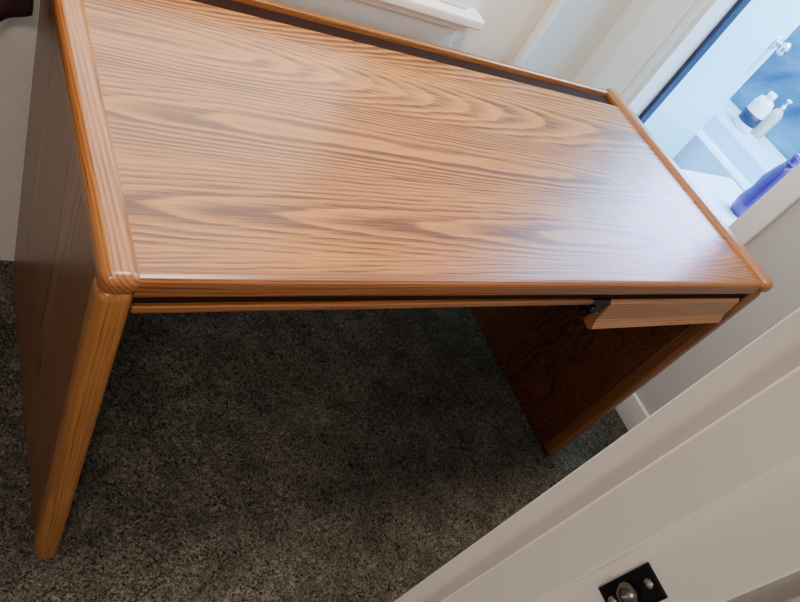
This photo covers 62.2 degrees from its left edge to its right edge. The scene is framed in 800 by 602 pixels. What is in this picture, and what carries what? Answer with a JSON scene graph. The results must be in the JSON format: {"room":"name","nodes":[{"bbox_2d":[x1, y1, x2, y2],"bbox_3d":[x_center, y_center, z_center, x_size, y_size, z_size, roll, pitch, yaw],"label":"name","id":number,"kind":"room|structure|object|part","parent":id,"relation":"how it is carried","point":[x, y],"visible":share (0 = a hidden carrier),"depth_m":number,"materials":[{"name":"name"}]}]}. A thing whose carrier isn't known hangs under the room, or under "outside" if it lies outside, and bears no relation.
{"room":"home office","nodes":[
{"label":"home office","id":0,"kind":"room"},
{"bbox_2d":[0,0,33,21],"bbox_3d":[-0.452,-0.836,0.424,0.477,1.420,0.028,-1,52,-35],"label":"chair","id":1,"kind":"object","parent":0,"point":[8,8],"visible":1,"depth_m":0.98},
{"bbox_2d":[0,0,551,260],"bbox_3d":[-0.659,-0.713,0.704,2.450,1.920,0.120,-1,52,-35],"label":"wall","id":2,"kind":"structure","parent":0,"point":[497,40],"depth_m":1.29,"materials":[{"name":"beige paint"}]},
{"bbox_2d":[273,0,456,46],"bbox_3d":[-0.274,-0.541,1.113,0.925,0.089,0.016,-1,52,-35],"label":"apron","id":3,"kind":"object","parent":2,"relation":"attached to","point":[355,11],"visible":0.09,"depth_m":1.27,"materials":[{"name":"white wood"}]},
{"bbox_2d":[357,0,465,30],"bbox_3d":[-0.252,-0.553,1.083,0.937,0.016,0.012,-1,52,-35],"label":"bead","id":4,"kind":"object","parent":3,"relation":"attached to","point":[372,2],"visible":0.51,"depth_m":1.27},
{"bbox_2d":[376,0,484,30],"bbox_3d":[-0.252,-0.585,1.081,0.985,0.023,0.095,-1,52,-35],"label":"sill","id":5,"kind":"structure","parent":2,"relation":"attached to","point":[470,18],"depth_m":1.28,"materials":[{"name":"white wood"}]},
{"bbox_2d":[441,0,472,8],"bbox_3d":[0.363,-0.943,0.930,0.070,1.162,0.018,-1,52,-35],"label":"window frame","id":6,"kind":"structure","parent":2,"relation":"attached to","point":[465,4],"depth_m":1.30,"materials":[{"name":"white wood"}]},
{"bbox_2d":[510,0,564,66],"bbox_3d":[0.477,-0.833,1.194,0.028,2.400,0.010,-1,52,-35],"label":"trim","id":7,"kind":"structure","parent":2,"relation":"attached to","point":[554,6],"depth_m":1.45,"materials":[{"name":"white wood"}]},
{"bbox_2d":[0,260,628,601],"bbox_3d":[-0.271,0.196,1.564,2.153,0.013,1.512,-1,52,-35],"label":"floor","id":8,"kind":"structure","parent":0,"point":[346,455],"depth_m":1.44,"materials":[{"name":"carpet"}]},
{"bbox_2d":[13,0,773,558],"bbox_3d":[-0.035,-0.045,1.373,1.263,0.744,0.634,-1,52,-35],"label":"writing desk","id":9,"kind":"object","parent":8,"relation":"on","point":[182,156],"visible":1,"depth_m":0.97,"materials":[{"name":"brown wood"}]},
{"bbox_3d":[-0.549,-0.040,1.039,0.029,0.715,0.594,-1,52,-35],"label":"panel","id":10,"kind":"part","parent":9,"relation":"part of","materials":[{"name":"brown wood"}]},
{"bbox_3d":[-0.440,0.200,0.887,0.036,0.716,0.038,-1,52,-35],"label":"post","id":11,"kind":"part","parent":9,"relation":"part of","materials":[{"name":"brown wood"}]},
{"bbox_3d":[-0.380,-0.260,0.792,0.038,0.031,0.631,-1,52,-35],"label":"rail","id":12,"kind":"part","parent":9,"relation":"part of","materials":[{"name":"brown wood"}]},
{"bbox_3d":[0.019,0.004,0.883,0.719,0.011,0.008,-1,52,-35],"label":"apron rail","id":13,"kind":"part","parent":9,"relation":"part of","materials":[{"name":"brown wood"}]},
{"bbox_3d":[0.012,-0.498,1.298,1.189,0.038,0.015,-1,52,-35],"label":"rail","id":14,"kind":"part","parent":9,"relation":"part of","materials":[{"name":"brown wood"}]},
{"bbox_3d":[0.458,-0.051,1.737,0.029,0.715,0.594,-1,52,-35],"label":"panel","id":15,"kind":"part","parent":9,"relation":"part of","materials":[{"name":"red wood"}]},
{"bbox_3d":[0.566,0.188,1.585,0.036,0.716,0.038,-1,52,-35],"label":"post","id":16,"kind":"part","parent":9,"relation":"part of","materials":[{"name":"brown wood"}]},
{"bbox_3d":[0.506,0.018,1.252,0.405,0.071,0.028,-1,52,-35],"label":"drawer","id":17,"kind":"part","parent":9,"relation":"part of","materials":[{"name":"brown wood"}]},
{"bbox_3d":[0.627,-0.271,1.490,0.038,0.031,0.631,-1,52,-35],"label":"rail","id":18,"kind":"part","parent":9,"relation":"part of","materials":[{"name":"brown wood"}]},
{"bbox_2d":[521,0,632,80],"bbox_3d":[0.541,-1.181,1.581,0.770,2.420,0.100,-1,52,-35],"label":"wall","id":19,"kind":"structure","parent":0,"point":[578,28],"depth_m":2.05,"materials":[{"name":"beige paint"}]},
{"bbox_2d":[590,0,737,116],"bbox_3d":[0.904,-0.929,1.813,0.122,2.090,0.163,-1,52,-35],"label":"door frame","id":20,"kind":"structure","parent":19,"relation":"attached to","point":[660,12],"depth_m":1.95,"materials":[{"name":"white wood"}]},
{"bbox_2d":[638,0,750,123],"bbox_3d":[0.959,-0.841,1.814,0.032,2.030,0.014,-1,52,-35],"label":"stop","id":21,"kind":"object","parent":20,"relation":"attached to","point":[738,7],"visible":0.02,"depth_m":1.94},
{"bbox_2d":[644,0,799,158],"bbox_3d":[1.175,-0.921,2.052,0.615,1.988,0.059,-16,62,-42],"label":"leaf","id":22,"kind":"object","parent":20,"relation":"attached to","point":[742,48],"depth_m":2.22,"materials":[{"name":"paint"}]},
{"bbox_3d":[1.302,-0.884,2.281,0.052,0.052,0.024,-16,62,-42],"label":"knob","id":23,"kind":"part","parent":22,"relation":"part of","materials":[{"name":"silver metal"}]},
{"bbox_2d":[574,0,654,84],"bbox_3d":[0.939,-1.096,1.772,0.100,2.420,0.325,-1,52,-35],"label":"far section","id":24,"kind":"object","parent":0,"point":[636,9],"visible":0.02,"depth_m":2.08,"materials":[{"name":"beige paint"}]},
{"bbox_2d":[614,0,696,94],"bbox_3d":[0.860,-0.905,1.762,0.010,2.090,0.030,-1,52,-35],"label":"bead","id":25,"kind":"object","parent":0,"point":[687,5],"depth_m":1.93},
{"bbox_2d":[635,199,799,415],"bbox_3d":[1.322,-0.247,1.235,0.100,2.420,0.745,-1,52,-35],"label":"wall","id":26,"kind":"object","parent":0,"point":[776,248],"visible":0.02,"depth_m":1.72,"materials":[{"name":"paint"}]},
{"bbox_2d":[615,393,648,430],"bbox_3d":[0.750,0.429,1.970,0.014,0.089,0.560,-1,52,-35],"label":"baseboard","id":27,"kind":"structure","parent":26,"relation":"attached to","point":[631,411],"depth_m":2.02,"materials":[{"name":"white wood"}]},
{"bbox_2d":[728,163,799,245],"bbox_3d":[1.125,-0.439,1.503,0.122,2.090,0.070,-1,52,-35],"label":"door frame","id":28,"kind":"structure","parent":26,"relation":"attached to","point":[787,193],"depth_m":1.68,"materials":[{"name":"white wood"}]},
{"bbox_2d":[726,571,799,601],"bbox_3d":[0.886,0.006,0.699,1.430,2.420,0.110,-1,52,-35],"label":"right section","id":29,"kind":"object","parent":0,"point":[786,588],"visible":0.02,"depth_m":0.40,"materials":[{"name":"paint"}]},
{"bbox_2d":[394,308,799,601],"bbox_3d":[0.251,0.097,0.393,0.075,2.120,0.144,-1,52,-35],"label":"door frame","id":30,"kind":"structure","parent":29,"relation":"attached to","point":[750,541],"depth_m":0.42,"materials":[{"name":"paint"}]},
{"bbox_2d":[441,366,799,601],"bbox_3d":[0.191,0.100,0.403,0.014,2.050,0.040,-1,52,-35],"label":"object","id":31,"kind":"object","parent":30,"relation":"attached to","point":[757,440],"visible":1,"depth_m":0.43,"materials":[{"name":"paint"}]},
{"bbox_2d":[599,562,667,601],"bbox_3d":[0.161,0.202,0.459,0.003,0.052,0.024,-1,52,-35],"label":"strike plate","id":32,"kind":"object","parent":30,"relation":"attached to","point":[639,574],"visible":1,"depth_m":0.45,"materials":[{"name":"black metal"}]},
{"bbox_2d":[608,596,616,601],"bbox_3d":[0.150,0.213,0.470,0.002,0.008,0.008,-1,52,-35],"label":"screw","id":33,"kind":"object","parent":32,"relation":"attached to","point":[611,598],"visible":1,"depth_m":0.47,"materials":[{"name":"silver metal"}]},
{"bbox_2d":[617,581,639,601],"bbox_3d":[0.155,0.202,0.455,0.010,0.016,0.016,-1,52,-35],"label":"latch bolt","id":34,"kind":"object","parent":32,"relation":"attached to","point":[627,591],"visible":1,"depth_m":0.45,"materials":[{"name":"silver metal"}]},
{"bbox_2d":[644,578,653,589],"bbox_3d":[0.167,0.190,0.446,0.002,0.008,0.008,-1,52,-35],"label":"screw","id":35,"kind":"object","parent":30,"relation":"attached to","point":[648,583],"visible":1,"depth_m":0.45,"materials":[{"name":"silver metal"}]},
{"bbox_2d":[730,25,799,159],"bbox_3d":[2.195,-0.968,2.494,0.115,2.400,2.400,-1,52,-35],"label":"wall","id":36,"kind":"structure","parent":0,"point":[780,75],"depth_m":3.03,"materials":[{"name":"blue stone"}]},
{"bbox_2d":[777,42,790,55],"bbox_3d":[1.317,-0.864,2.273,0.049,0.046,0.035,-1,52,-35],"label":"handle","id":37,"kind":"object","parent":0,"point":[784,48],"depth_m":2.26,"materials":[{"name":"silver metal"}]},
{"bbox_3d":[1.122,-0.209,2.927,1.500,0.050,2.400,-1,52,-35],"label":"floor","id":38,"kind":"structure","parent":0,"visible":0},
{"bbox_2d":[681,169,742,225],"bbox_3d":[1.088,-0.037,2.329,0.350,0.487,0.675,-1,52,-35],"label":"base cabinet","id":39,"kind":"object","parent":38,"relation":"on","point":[719,192],"visible":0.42,"depth_m":2.26,"materials":[{"name":"laminate"}]},
{"bbox_2d":[730,152,799,217],"bbox_3d":[1.188,-0.374,2.144,0.064,0.258,0.080,-1,52,-35],"label":"mouthwash bottle","id":40,"kind":"object","parent":39,"relation":"on","point":[746,199],"visible":0.8,"depth_m":2.13,"materials":[{"name":"blue plastic"}]},
{"bbox_2d":[673,99,786,191],"bbox_3d":[1.332,-0.608,3.047,0.670,0.470,1.500,-1,52,-35],"label":"bathtub","id":41,"kind":"object","parent":38,"relation":"on","point":[718,148],"visible":0.02,"depth_m":2.87,"materials":[{"name":"ceramic"}]},
{"bbox_2d":[733,91,777,133],"bbox_3d":[1.571,-0.836,2.917,0.076,0.192,0.096,-1,52,-35],"label":"shampoo bottle","id":42,"kind":"object","parent":41,"relation":"on","point":[761,106],"visible":1,"depth_m":2.90,"materials":[{"name":"white plastic"}]},
{"bbox_2d":[751,99,792,138],"bbox_3d":[1.661,-0.815,2.955,0.056,0.196,0.056,-1,52,-35],"label":"lotion bottle","id":43,"kind":"object","parent":41,"relation":"on","point":[775,115],"visible":0.96,"depth_m":2.95,"materials":[{"name":"white plastic"}]}
]}

